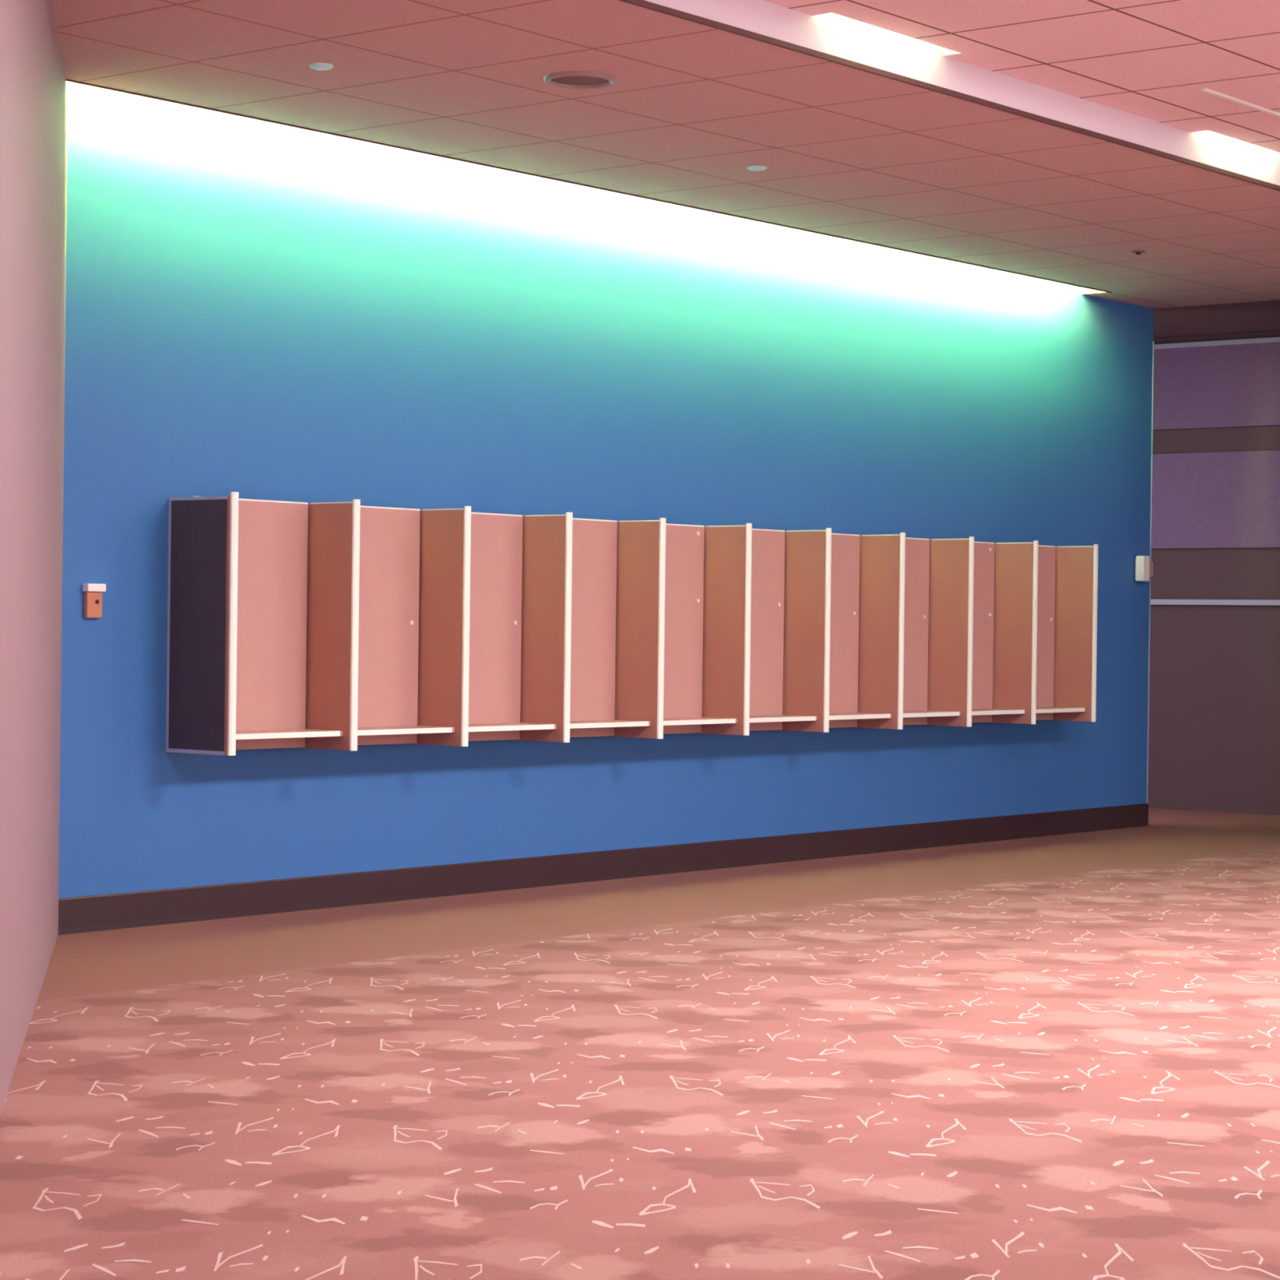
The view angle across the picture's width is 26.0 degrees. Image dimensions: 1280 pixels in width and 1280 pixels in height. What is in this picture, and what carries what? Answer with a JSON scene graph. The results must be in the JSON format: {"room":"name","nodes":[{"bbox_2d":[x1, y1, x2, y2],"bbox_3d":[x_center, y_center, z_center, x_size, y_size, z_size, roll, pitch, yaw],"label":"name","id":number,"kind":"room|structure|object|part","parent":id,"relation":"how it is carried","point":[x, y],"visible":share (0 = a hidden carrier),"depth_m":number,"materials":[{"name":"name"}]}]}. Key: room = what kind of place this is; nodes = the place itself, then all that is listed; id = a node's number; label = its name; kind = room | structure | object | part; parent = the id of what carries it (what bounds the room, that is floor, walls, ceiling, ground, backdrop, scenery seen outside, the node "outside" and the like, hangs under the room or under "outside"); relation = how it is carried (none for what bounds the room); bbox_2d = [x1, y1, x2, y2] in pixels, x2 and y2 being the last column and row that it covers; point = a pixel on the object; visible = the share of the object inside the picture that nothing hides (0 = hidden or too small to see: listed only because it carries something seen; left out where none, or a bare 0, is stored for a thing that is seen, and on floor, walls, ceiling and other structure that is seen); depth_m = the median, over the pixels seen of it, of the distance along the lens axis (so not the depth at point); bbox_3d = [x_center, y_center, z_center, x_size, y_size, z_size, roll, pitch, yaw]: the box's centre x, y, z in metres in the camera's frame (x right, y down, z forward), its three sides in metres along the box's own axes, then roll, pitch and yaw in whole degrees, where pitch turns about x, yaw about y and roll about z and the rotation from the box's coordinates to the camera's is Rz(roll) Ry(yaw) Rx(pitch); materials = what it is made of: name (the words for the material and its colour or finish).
{"room":"airport terminal","nodes":[
{"label":"airport terminal","id":0,"kind":"room"},
{"bbox_2d":[0,0,67,1114],"bbox_3d":[-1.672,-0.652,7.290,0.140,3.420,5.000,1,0,-10],"label":"wall","id":1,"kind":"structure","parent":0,"point":[33,86],"depth_m":7.26,"materials":[{"name":"paint"}]},
{"bbox_2d":[58,81,1153,897],"bbox_3d":[0.201,-0.659,12.656,0.160,3.420,8.490,1,0,39],"label":"wall","id":2,"kind":"structure","parent":0,"point":[255,309],"depth_m":11.67,"materials":[{"name":"blue paint"}]},
{"bbox_2d":[82,583,106,617],"bbox_3d":[-1.941,-0.139,9.859,0.034,0.122,0.082,1,0,39],"label":"wall switch","id":3,"kind":"object","parent":2,"relation":"attached to","point":[93,592],"visible":1,"depth_m":9.85,"materials":[{"name":"orange plastic"}]},
{"bbox_2d":[82,583,106,591],"bbox_3d":[-1.940,-0.186,9.859,0.034,0.028,0.082,1,0,39],"label":"hood","id":4,"kind":"object","parent":3,"relation":"attached to","point":[86,587],"depth_m":9.84,"materials":[{"name":"white plastic"}]},
{"bbox_2d":[57,803,1148,935],"bbox_3d":[0.430,0.989,12.839,0.010,0.128,7.914,1,0,39],"label":"baseboard","id":5,"kind":"structure","parent":2,"relation":"attached to","point":[87,913],"depth_m":11.77,"materials":[{"name":"black rubber"}]},
{"bbox_2d":[165,491,1097,755],"bbox_3d":[0.355,-0.050,12.462,0.339,0.946,6.219,1,0,39],"label":"cubby shelf","id":6,"kind":"object","parent":2,"relation":"attached to","point":[322,625],"visible":1,"depth_m":11.85,"materials":[{"name":"laminate"}]},
{"bbox_3d":[-1.590,-0.053,10.062,0.327,0.932,0.034,1,0,39],"label":"panel","id":7,"kind":"part","parent":6,"relation":"part of","materials":[{"name":"laminate"}]},
{"bbox_3d":[-1.454,-0.055,10.341,0.012,0.926,0.572,1,0,39],"label":"panel","id":8,"kind":"part","parent":6,"relation":"part of","materials":[{"name":"laminate"}]},
{"bbox_3d":[-1.377,0.350,10.285,0.189,0.020,0.584,1,0,39],"label":"shelf","id":9,"kind":"part","parent":6,"relation":"part of","materials":[{"name":"laminate"}]},
{"bbox_3d":[-1.066,-0.053,10.822,0.012,0.926,0.572,1,0,39],"label":"panel","id":10,"kind":"part","parent":6,"relation":"part of","materials":[{"name":"laminate"}]},
{"bbox_3d":[-0.989,0.352,10.766,0.189,0.020,0.584,1,0,39],"label":"shelf","id":11,"kind":"part","parent":6,"relation":"part of","materials":[{"name":"laminate"}]},
{"bbox_3d":[-0.678,-0.051,11.303,0.012,0.926,0.572,1,0,39],"label":"panel","id":12,"kind":"part","parent":6,"relation":"part of","materials":[{"name":"laminate"}]},
{"bbox_3d":[-0.600,0.354,11.247,0.189,0.020,0.584,1,0,39],"label":"shelf","id":13,"kind":"part","parent":6,"relation":"part of","materials":[{"name":"laminate"}]},
{"bbox_3d":[-0.289,-0.049,11.784,0.012,0.926,0.572,1,0,39],"label":"panel","id":14,"kind":"part","parent":6,"relation":"part of","materials":[{"name":"laminate"}]},
{"bbox_3d":[-0.212,0.356,11.728,0.189,0.020,0.584,1,0,39],"label":"shelf","id":15,"kind":"part","parent":6,"relation":"part of","materials":[{"name":"laminate"}]},
{"bbox_3d":[0.099,-0.047,12.265,0.012,0.926,0.572,1,0,39],"label":"panel","id":16,"kind":"part","parent":6,"relation":"part of","materials":[{"name":"laminate"}]},
{"bbox_3d":[0.176,0.358,12.209,0.189,0.020,0.584,1,0,39],"label":"shelf","id":17,"kind":"part","parent":6,"relation":"part of","materials":[{"name":"laminate"}]},
{"bbox_3d":[0.487,-0.045,12.746,0.012,0.926,0.572,1,0,39],"label":"panel","id":18,"kind":"part","parent":6,"relation":"part of","materials":[{"name":"laminate"}]},
{"bbox_3d":[0.565,0.360,12.690,0.189,0.020,0.584,1,0,39],"label":"shelf","id":19,"kind":"part","parent":6,"relation":"part of","materials":[{"name":"laminate"}]},
{"bbox_3d":[0.876,-0.043,13.227,0.012,0.926,0.572,1,0,39],"label":"panel","id":20,"kind":"part","parent":6,"relation":"part of","materials":[{"name":"laminate"}]},
{"bbox_3d":[0.953,0.362,13.171,0.189,0.020,0.584,1,0,39],"label":"shelf","id":21,"kind":"part","parent":6,"relation":"part of","materials":[{"name":"laminate"}]},
{"bbox_3d":[1.264,-0.040,13.709,0.012,0.926,0.572,1,0,39],"label":"panel","id":22,"kind":"part","parent":6,"relation":"part of","materials":[{"name":"laminate"}]},
{"bbox_3d":[1.341,0.365,13.652,0.189,0.020,0.584,1,0,39],"label":"shelf","id":23,"kind":"part","parent":6,"relation":"part of","materials":[{"name":"laminate"}]},
{"bbox_3d":[1.652,-0.038,14.190,0.012,0.926,0.572,1,0,39],"label":"panel","id":24,"kind":"part","parent":6,"relation":"part of","materials":[{"name":"laminate"}]},
{"bbox_3d":[1.730,0.367,14.133,0.189,0.020,0.584,1,0,39],"label":"shelf","id":25,"kind":"part","parent":6,"relation":"part of","materials":[{"name":"laminate"}]},
{"bbox_3d":[2.041,-0.036,14.671,0.012,0.926,0.572,1,0,39],"label":"panel","id":26,"kind":"part","parent":6,"relation":"part of","materials":[{"name":"laminate"}]},
{"bbox_3d":[2.118,0.369,14.614,0.189,0.020,0.584,1,0,39],"label":"shelf","id":27,"kind":"part","parent":6,"relation":"part of","materials":[{"name":"laminate"}]},
{"bbox_3d":[2.293,-0.032,14.872,0.327,0.932,0.034,1,0,39],"label":"panel","id":28,"kind":"part","parent":6,"relation":"part of","materials":[{"name":"laminate"}]},
{"bbox_2d":[1134,555,1153,581],"bbox_3d":[2.876,-0.406,15.798,0.060,0.145,0.159,1,0,39],"label":"wall thermostat","id":29,"kind":"object","parent":2,"relation":"attached to","point":[1144,568],"visible":1,"depth_m":15.74,"materials":[{"name":"plastic"}]},
{"bbox_2d":[1146,341,1154,803],"bbox_3d":[2.909,-0.389,15.925,0.054,2.650,0.007,1,0,39],"label":"trim","id":30,"kind":"structure","parent":2,"relation":"attached to","point":[1153,341],"depth_m":15.91,"materials":[{"name":"grey metal"}]},
{"bbox_2d":[0,808,1279,1279],"bbox_3d":[1.535,1.096,7.850,14.000,0.001,19.500,1,0,39],"label":"floor","id":31,"kind":"structure","parent":0,"point":[1053,1057],"depth_m":6.80,"materials":[{"name":"carpet"}]},
{"bbox_2d":[52,0,1279,338],"bbox_3d":[0.975,-1.913,9.280,10.750,0.050,17.000,1,0,39],"label":"ceiling","id":32,"kind":"structure","parent":0,"point":[846,152],"depth_m":10.32,"materials":[{"name":"tile"}]},
{"bbox_2d":[309,62,333,70],"bbox_3d":[-1.061,-1.907,9.225,0.080,0.012,0.080,1,0,39],"label":"ceiling disc","id":33,"kind":"object","parent":32,"relation":"attached to","point":[317,66],"visible":1,"depth_m":9.20,"materials":[{"name":"white plastic"}]},
{"bbox_2d":[542,71,616,88],"bbox_3d":[-0.204,-1.896,9.396,0.248,0.014,0.248,1,0,39],"label":"ceiling speaker","id":34,"kind":"object","parent":32,"relation":"attached to","point":[570,79],"visible":1,"depth_m":9.40},
{"bbox_2d":[551,75,608,84],"bbox_3d":[-0.204,-1.901,9.396,0.204,0.003,0.204,1,0,39],"label":"grille","id":35,"kind":"object","parent":34,"relation":"attached to","point":[555,80],"depth_m":9.41,"materials":[{"name":"grey metal"}]},
{"bbox_2d":[65,78,1111,293],"bbox_3d":[-1.845,-1.940,9.678,0.006,0.040,14.077,1,0,39],"label":"trim","id":36,"kind":"structure","parent":32,"relation":"attached to","point":[68,80],"depth_m":11.40,"materials":[{"name":"metal"}]},
{"bbox_2d":[746,165,766,171],"bbox_3d":[0.471,-1.899,11.167,0.080,0.012,0.080,1,0,39],"label":"ceiling disc","id":37,"kind":"object","parent":32,"relation":"attached to","point":[755,168],"visible":1,"depth_m":11.14,"materials":[{"name":"white plastic"}]},
{"bbox_2d":[618,0,1279,191],"bbox_3d":[0.236,-1.890,8.520,0.012,0.018,14.890,1,0,39],"label":"trim","id":38,"kind":"structure","parent":32,"relation":"attached to","point":[648,5],"depth_m":9.43,"materials":[{"name":"white metal"}]},
{"bbox_2d":[644,0,1279,186],"bbox_3d":[0.230,-2.032,8.526,0.020,0.266,14.890,1,0,39],"label":"trim","id":39,"kind":"structure","parent":32,"relation":"attached to","point":[831,33],"depth_m":9.60,"materials":[{"name":"paint"}]},
{"bbox_2d":[1131,250,1145,254],"bbox_3d":[2.426,-1.886,13.502,0.072,0.016,0.072,1,0,39],"label":"sprinkler","id":40,"kind":"object","parent":32,"relation":"attached to","point":[1137,252],"visible":1,"depth_m":13.49,"materials":[{"name":"grey metal"}]},
{"bbox_2d":[763,0,1279,152],"bbox_3d":[3.776,-1.969,6.955,7.472,0.030,16.900,1,0,39],"label":"ceiling","id":41,"kind":"structure","parent":0,"point":[1151,60],"depth_m":9.31,"materials":[{"name":"tile"}]},
{"bbox_2d":[1200,87,1279,117],"bbox_3d":[2.320,-1.986,10.366,0.020,0.012,0.920,1,0,39],"label":"ceiling vent","id":42,"kind":"object","parent":41,"relation":"in","point":[1204,90],"visible":1,"depth_m":10.23,"materials":[{"name":"white plastic"}]},
{"bbox_2d":[1147,331,1279,815],"bbox_3d":[4.395,-0.403,16.614,6.600,2.968,0.120,1,0,39],"label":"wall","id":43,"kind":"structure","parent":0,"point":[1214,719],"depth_m":17.25,"materials":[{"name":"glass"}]},
{"bbox_3d":[4.381,0.439,16.615,6.600,1.285,0.030,1,0,39],"label":"panel","id":44,"kind":"part","parent":43,"relation":"part of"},
{"bbox_3d":[4.377,-0.220,16.595,6.600,0.033,0.070,1,0,39],"label":"rail","id":45,"kind":"part","parent":43,"relation":"part of","materials":[{"name":"metal"}]},
{"bbox_3d":[4.398,-0.856,16.607,6.600,0.595,0.030,1,0,39],"label":"pane","id":46,"kind":"part","parent":43,"relation":"part of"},
{"bbox_3d":[4.407,-1.561,16.603,6.600,0.505,0.030,1,0,39],"label":"pane","id":47,"kind":"part","parent":43,"relation":"part of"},
{"bbox_3d":[4.401,-1.829,16.590,6.600,0.030,0.060,1,0,39],"label":"head rail","id":48,"kind":"part","parent":43,"relation":"part of","materials":[{"name":"metal"}]}
]}

